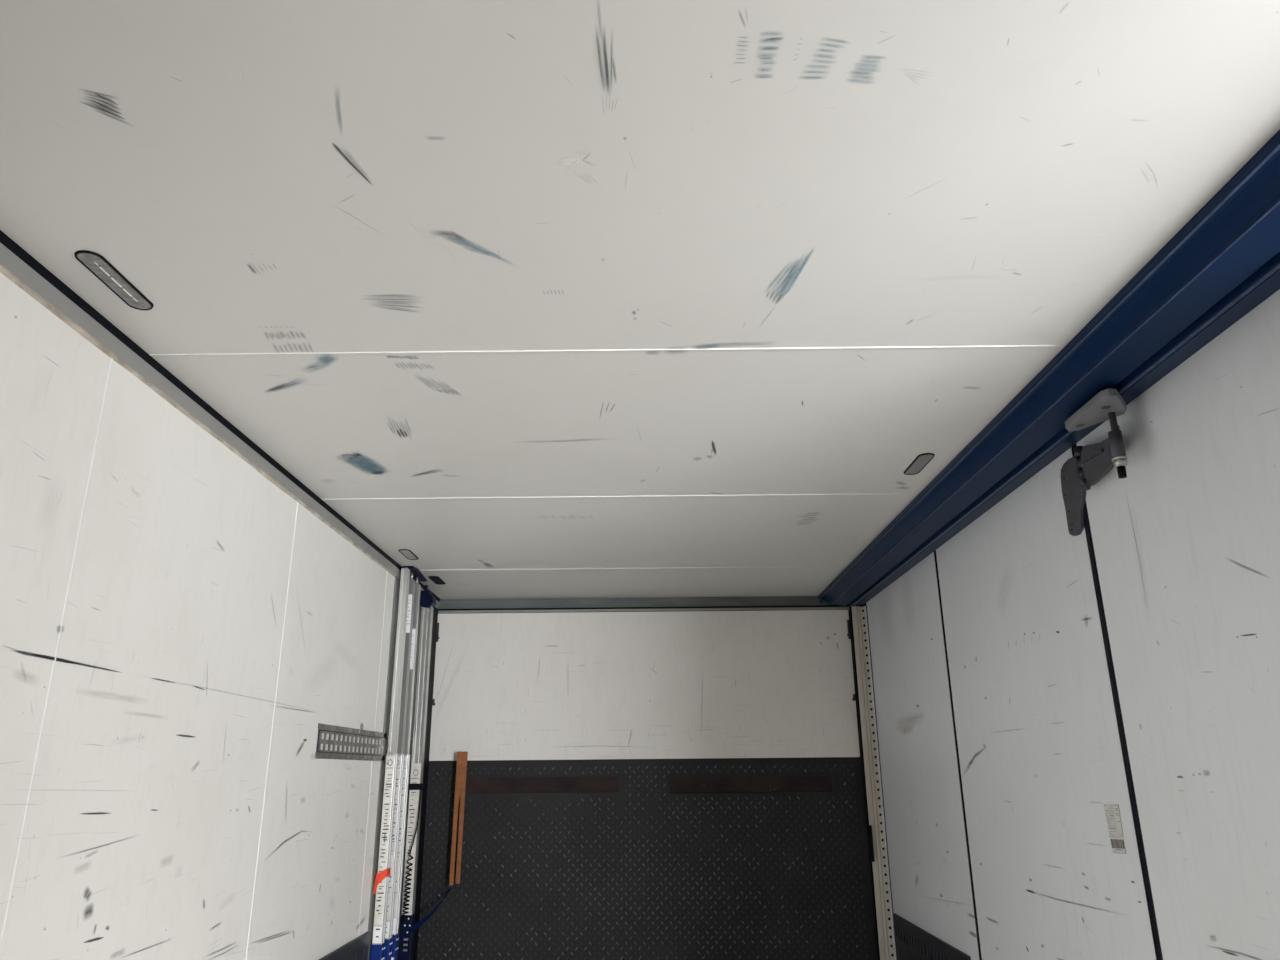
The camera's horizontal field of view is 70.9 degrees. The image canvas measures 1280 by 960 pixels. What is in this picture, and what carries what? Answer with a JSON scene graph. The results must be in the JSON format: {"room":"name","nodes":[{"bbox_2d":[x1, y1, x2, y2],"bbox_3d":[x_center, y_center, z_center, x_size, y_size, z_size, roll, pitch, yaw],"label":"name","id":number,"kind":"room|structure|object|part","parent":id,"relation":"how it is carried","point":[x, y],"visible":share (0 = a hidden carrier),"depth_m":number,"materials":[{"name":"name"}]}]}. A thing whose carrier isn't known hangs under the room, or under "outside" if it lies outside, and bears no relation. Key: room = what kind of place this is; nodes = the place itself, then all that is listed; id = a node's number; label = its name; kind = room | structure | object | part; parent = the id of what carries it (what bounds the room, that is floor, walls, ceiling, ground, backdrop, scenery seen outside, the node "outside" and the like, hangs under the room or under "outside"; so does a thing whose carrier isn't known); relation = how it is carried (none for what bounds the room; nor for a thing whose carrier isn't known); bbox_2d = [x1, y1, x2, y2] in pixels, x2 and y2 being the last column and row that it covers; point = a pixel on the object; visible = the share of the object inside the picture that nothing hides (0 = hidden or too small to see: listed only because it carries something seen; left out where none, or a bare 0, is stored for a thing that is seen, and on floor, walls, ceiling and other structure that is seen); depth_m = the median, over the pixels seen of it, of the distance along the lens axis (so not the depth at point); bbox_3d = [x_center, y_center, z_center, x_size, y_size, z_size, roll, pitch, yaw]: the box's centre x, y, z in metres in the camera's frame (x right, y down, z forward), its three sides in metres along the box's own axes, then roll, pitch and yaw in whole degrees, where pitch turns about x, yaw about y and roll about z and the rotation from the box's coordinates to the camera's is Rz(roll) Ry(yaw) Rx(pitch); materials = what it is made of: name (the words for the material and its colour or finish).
{"room":"cargo space","nodes":[
{"label":"cargo space","id":0,"kind":"room"},
{"bbox_2d":[0,272,421,959],"bbox_3d":[-1.204,0.916,1.928,0.044,2.465,6.620,-1,-18,0],"label":"wall","id":1,"kind":"structure","parent":0,"point":[178,631],"depth_m":2.25,"materials":[{"name":"grey"}]},
{"bbox_2d":[0,243,438,607],"bbox_3d":[-1.215,-0.253,2.201,0.044,0.043,6.420,-1,-18,0],"label":"trim","id":2,"kind":"structure","parent":1,"relation":"attached to","point":[9,260],"depth_m":2.23,"materials":[{"name":"grey metal"}]},
{"bbox_2d":[0,230,440,600],"bbox_3d":[-1.210,-0.280,2.210,0.054,0.014,6.420,-1,-18,0],"label":"trim","id":3,"kind":"structure","parent":1,"relation":"attached to","point":[5,240],"depth_m":2.23,"materials":[{"name":"black rubber"}]},
{"bbox_2d":[319,931,369,959],"bbox_3d":[-1.165,2.092,3.358,0.012,0.600,0.865,-1,-18,0],"label":"kick plate","id":4,"kind":"object","parent":1,"relation":"attached to","point":[356,949],"visible":1,"depth_m":3.65,"materials":[{"name":"metal"}]},
{"bbox_2d":[315,723,412,761],"bbox_3d":[-1.175,1.183,4.034,0.008,0.148,1.568,-1,-18,0],"label":"track","id":5,"kind":"object","parent":1,"relation":"attached to","point":[326,729],"visible":0.73,"depth_m":3.65,"materials":[{"name":"metal"}]},
{"bbox_2d":[412,607,437,959],"bbox_3d":[-1.170,1.864,4.764,0.024,2.405,0.200,-1,-18,0],"label":"seal","id":6,"kind":"object","parent":1,"relation":"attached to","point":[435,610],"visible":0.38,"depth_m":4.88,"materials":[{"name":"black rubber"}]},
{"bbox_2d":[0,0,1279,599],"bbox_3d":[0.043,-0.297,2.313,2.600,0.062,6.620,-1,-18,0],"label":"ceiling","id":7,"kind":"structure","parent":0,"point":[541,299],"depth_m":1.67,"materials":[{"name":"grey"}]},
{"bbox_2d":[74,250,153,309],"bbox_3d":[-1.075,-0.406,1.844,0.054,0.004,0.232,-1,-18,0],"label":"recessed light","id":8,"kind":"object","parent":7,"relation":"in","point":[94,262],"visible":1,"depth_m":1.83,"materials":[{"name":"grey plastic"}]},
{"bbox_2d":[399,549,418,559],"bbox_3d":[-1.073,0.347,4.171,0.054,0.004,0.204,-1,-18,0],"label":"recessed light","id":9,"kind":"object","parent":7,"relation":"in","point":[408,554],"visible":1,"depth_m":4.16,"materials":[{"name":"grey plastic"}]},
{"bbox_2d":[403,566,426,583],"bbox_3d":[-1.132,0.489,4.567,0.060,0.030,0.350,-1,-18,0],"label":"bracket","id":10,"kind":"object","parent":7,"relation":"attached to","point":[416,572],"visible":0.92,"depth_m":4.57,"materials":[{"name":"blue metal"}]},
{"bbox_2d":[428,576,445,584],"bbox_3d":[-1.069,0.530,4.736,0.054,0.006,0.208,-1,-18,0],"label":"ceiling vent","id":11,"kind":"object","parent":7,"relation":"in","point":[437,580],"visible":1,"depth_m":4.73,"materials":[{"name":"black plastic"}]},
{"bbox_2d":[430,577,443,583],"bbox_3d":[-1.069,0.532,4.736,0.040,0.002,0.168,-1,-18,0],"label":"grille","id":12,"kind":"object","parent":11,"relation":"attached to","point":[437,580],"depth_m":4.73,"materials":[{"name":"black plastic"}]},
{"bbox_2d":[904,453,934,474],"bbox_3d":[0.929,-0.052,2.994,0.054,0.004,0.216,-1,-18,0],"label":"recessed light","id":13,"kind":"object","parent":7,"relation":"in","point":[921,460],"visible":1,"depth_m":2.98,"materials":[{"name":"grey plastic"}]},
{"bbox_2d":[479,757,849,760],"bbox_3d":[0.071,1.913,5.046,2.600,2.465,0.060,-1,-18,0],"label":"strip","id":14,"kind":"structure","parent":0,"point":[813,757],"depth_m":5.12,"materials":[{"name":"black rubber"}]},
{"bbox_2d":[848,603,865,756],"bbox_3d":[1.313,1.857,4.907,0.115,2.465,0.225,-1,-18,0],"label":"seal","id":15,"kind":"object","parent":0,"point":[865,603],"depth_m":5.21,"materials":[{"name":"black rubber"}]},
{"bbox_2d":[429,610,859,760],"bbox_3d":[0.028,1.162,5.130,2.449,0.822,0.062,-1,-18,0],"label":"flap","id":16,"kind":"object","parent":15,"relation":"attached to","point":[674,684],"visible":0.98,"depth_m":5.12,"materials":[{"name":"paint"}]},
{"bbox_2d":[449,752,467,884],"bbox_3d":[-0.980,1.828,4.881,0.061,0.675,0.072,-1,-18,0],"label":"strap","id":17,"kind":"object","parent":16,"relation":"hanging from","point":[461,768],"visible":1,"depth_m":4.86,"materials":[{"name":"brown fabric"}]},
{"bbox_2d":[438,596,862,613],"bbox_3d":[0.065,0.735,5.280,2.510,0.079,0.070,-1,-18,0],"label":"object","id":18,"kind":"structure","parent":15,"relation":"attached to","point":[765,603],"depth_m":5.25,"materials":[{"name":"grey metal"}]},
{"bbox_2d":[849,605,895,959],"bbox_3d":[1.269,1.868,4.827,0.082,2.395,0.092,-1,-18,0],"label":"corner post","id":19,"kind":"object","parent":15,"relation":"attached to","point":[867,719],"visible":1,"depth_m":4.89,"materials":[{"name":"grey metal"}]},
{"bbox_2d":[818,129,1279,606],"bbox_3d":[1.183,-0.279,2.189,0.320,0.072,6.407,-1,-18,0],"label":"header beam","id":20,"kind":"structure","parent":0,"point":[1223,263],"depth_m":2.10,"materials":[{"name":"blue metal"}]},
{"bbox_2d":[866,552,978,959],"bbox_3d":[1.323,1.621,4.179,0.057,2.464,1.307,-1,-18,0],"label":"door","id":21,"kind":"structure","parent":20,"relation":"attached to","point":[931,889],"depth_m":4.18,"materials":[{"name":"grey"}]},
{"bbox_3d":[1.307,2.344,4.001,0.012,0.600,1.130,-1,-18,0],"label":"kick rail","id":22,"kind":"part","parent":21,"relation":"part of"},
{"bbox_2d":[934,551,981,959],"bbox_3d":[1.324,1.456,3.570,0.048,2.405,0.028,-1,-18,0],"label":"seal","id":23,"kind":"object","parent":21,"relation":"attached to","point":[935,557],"depth_m":3.66,"materials":[{"name":"black rubber"}]},
{"bbox_2d":[936,448,1156,959],"bbox_3d":[1.321,1.218,2.944,0.047,2.472,1.311,-1,-18,0],"label":"door","id":24,"kind":"structure","parent":20,"relation":"attached to","point":[1040,751],"depth_m":2.92,"materials":[{"name":"grey"}]},
{"bbox_2d":[1103,804,1125,853],"bbox_3d":[1.295,0.950,2.450,0.001,0.130,0.088,-1,-18,0],"label":"label","id":25,"kind":"object","parent":24,"relation":"attached to","point":[1112,811],"visible":1,"depth_m":2.45,"materials":[{"name":"paper"}]},
{"bbox_2d":[1061,289,1279,959],"bbox_3d":[1.232,0.860,1.760,0.211,2.425,1.331,-1,-18,0],"label":"door","id":26,"kind":"structure","parent":20,"relation":"attached to","point":[1186,544],"depth_m":2.07,"materials":[{"name":"grey"}]},
{"bbox_3d":[1.212,-0.030,2.442,0.120,0.250,0.571,-3,-18,6],"label":"door hinge","id":27,"kind":"part","parent":26,"relation":"part of","materials":[{"name":"grey metal"}]},
{"bbox_3d":[1.194,-0.179,2.324,0.108,0.022,0.245,-1,-18,0],"label":"mounting plate","id":28,"kind":"part","parent":26,"relation":"part of","materials":[{"name":"metal"}]},
{"bbox_3d":[1.258,-0.057,2.469,0.012,0.116,0.195,-1,-18,0],"label":"arm","id":29,"kind":"part","parent":26,"relation":"part of"},
{"bbox_2d":[1071,444,1162,959],"bbox_3d":[1.317,1.043,2.293,0.048,2.405,0.034,-1,-18,0],"label":"seal","id":30,"kind":"object","parent":26,"relation":"attached to","point":[1152,915],"depth_m":2.40,"materials":[{"name":"black rubber"}]},
{"bbox_3d":[0.064,2.105,1.537,2.600,0.060,6.620,-1,-18,0],"label":"floor","id":31,"kind":"structure","parent":0,"visible":0},
{"bbox_2d":[370,568,409,959],"bbox_3d":[-1.143,1.597,4.036,0.057,2.465,0.066,-1,-18,0],"label":"metal post","id":32,"kind":"object","parent":31,"relation":"on","point":[381,886],"visible":1,"depth_m":4.08,"materials":[{"name":"metal"}]},
{"bbox_2d":[384,573,415,959],"bbox_3d":[-1.138,1.635,4.154,0.049,2.465,0.060,-1,-18,0],"label":"bar","id":33,"kind":"object","parent":31,"relation":"on","point":[409,625],"visible":0.51,"depth_m":4.22,"materials":[{"name":"metal"}]},
{"bbox_2d":[391,577,420,959],"bbox_3d":[-1.138,1.669,4.258,0.049,2.465,0.060,-1,-18,0],"label":"bar","id":34,"kind":"object","parent":31,"relation":"on","point":[395,935],"visible":0.42,"depth_m":4.33,"materials":[{"name":"metal"}]},
{"bbox_2d":[398,585,435,959],"bbox_3d":[-1.130,1.742,4.484,0.072,2.465,0.076,-1,-18,0],"label":"metal post","id":35,"kind":"object","parent":31,"relation":"on","point":[427,601],"visible":0.99,"depth_m":4.55,"materials":[{"name":"metal"}]},
{"bbox_2d":[402,786,421,923],"bbox_3d":[-1.120,1.833,4.412,0.056,0.623,0.026,-1,-18,0],"label":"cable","id":36,"kind":"object","parent":35,"relation":"hanging from","point":[410,869],"visible":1,"depth_m":4.37,"materials":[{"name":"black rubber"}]},
{"bbox_2d":[410,888,450,933],"bbox_3d":[-1.051,2.178,4.554,0.017,0.148,0.496,-3,-18,9],"label":"strap","id":37,"kind":"object","parent":35,"relation":"attached to","point":[416,926],"visible":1,"depth_m":4.46,"materials":[{"name":"blue fabric"}]},
{"bbox_2d":[417,757,877,959],"bbox_3d":[0.034,2.307,4.793,2.450,1.560,0.053,-1,-18,0],"label":"platform","id":38,"kind":"object","parent":31,"relation":"on","point":[740,858],"visible":0.99,"depth_m":4.85,"materials":[{"name":"grey metal"}]}
]}

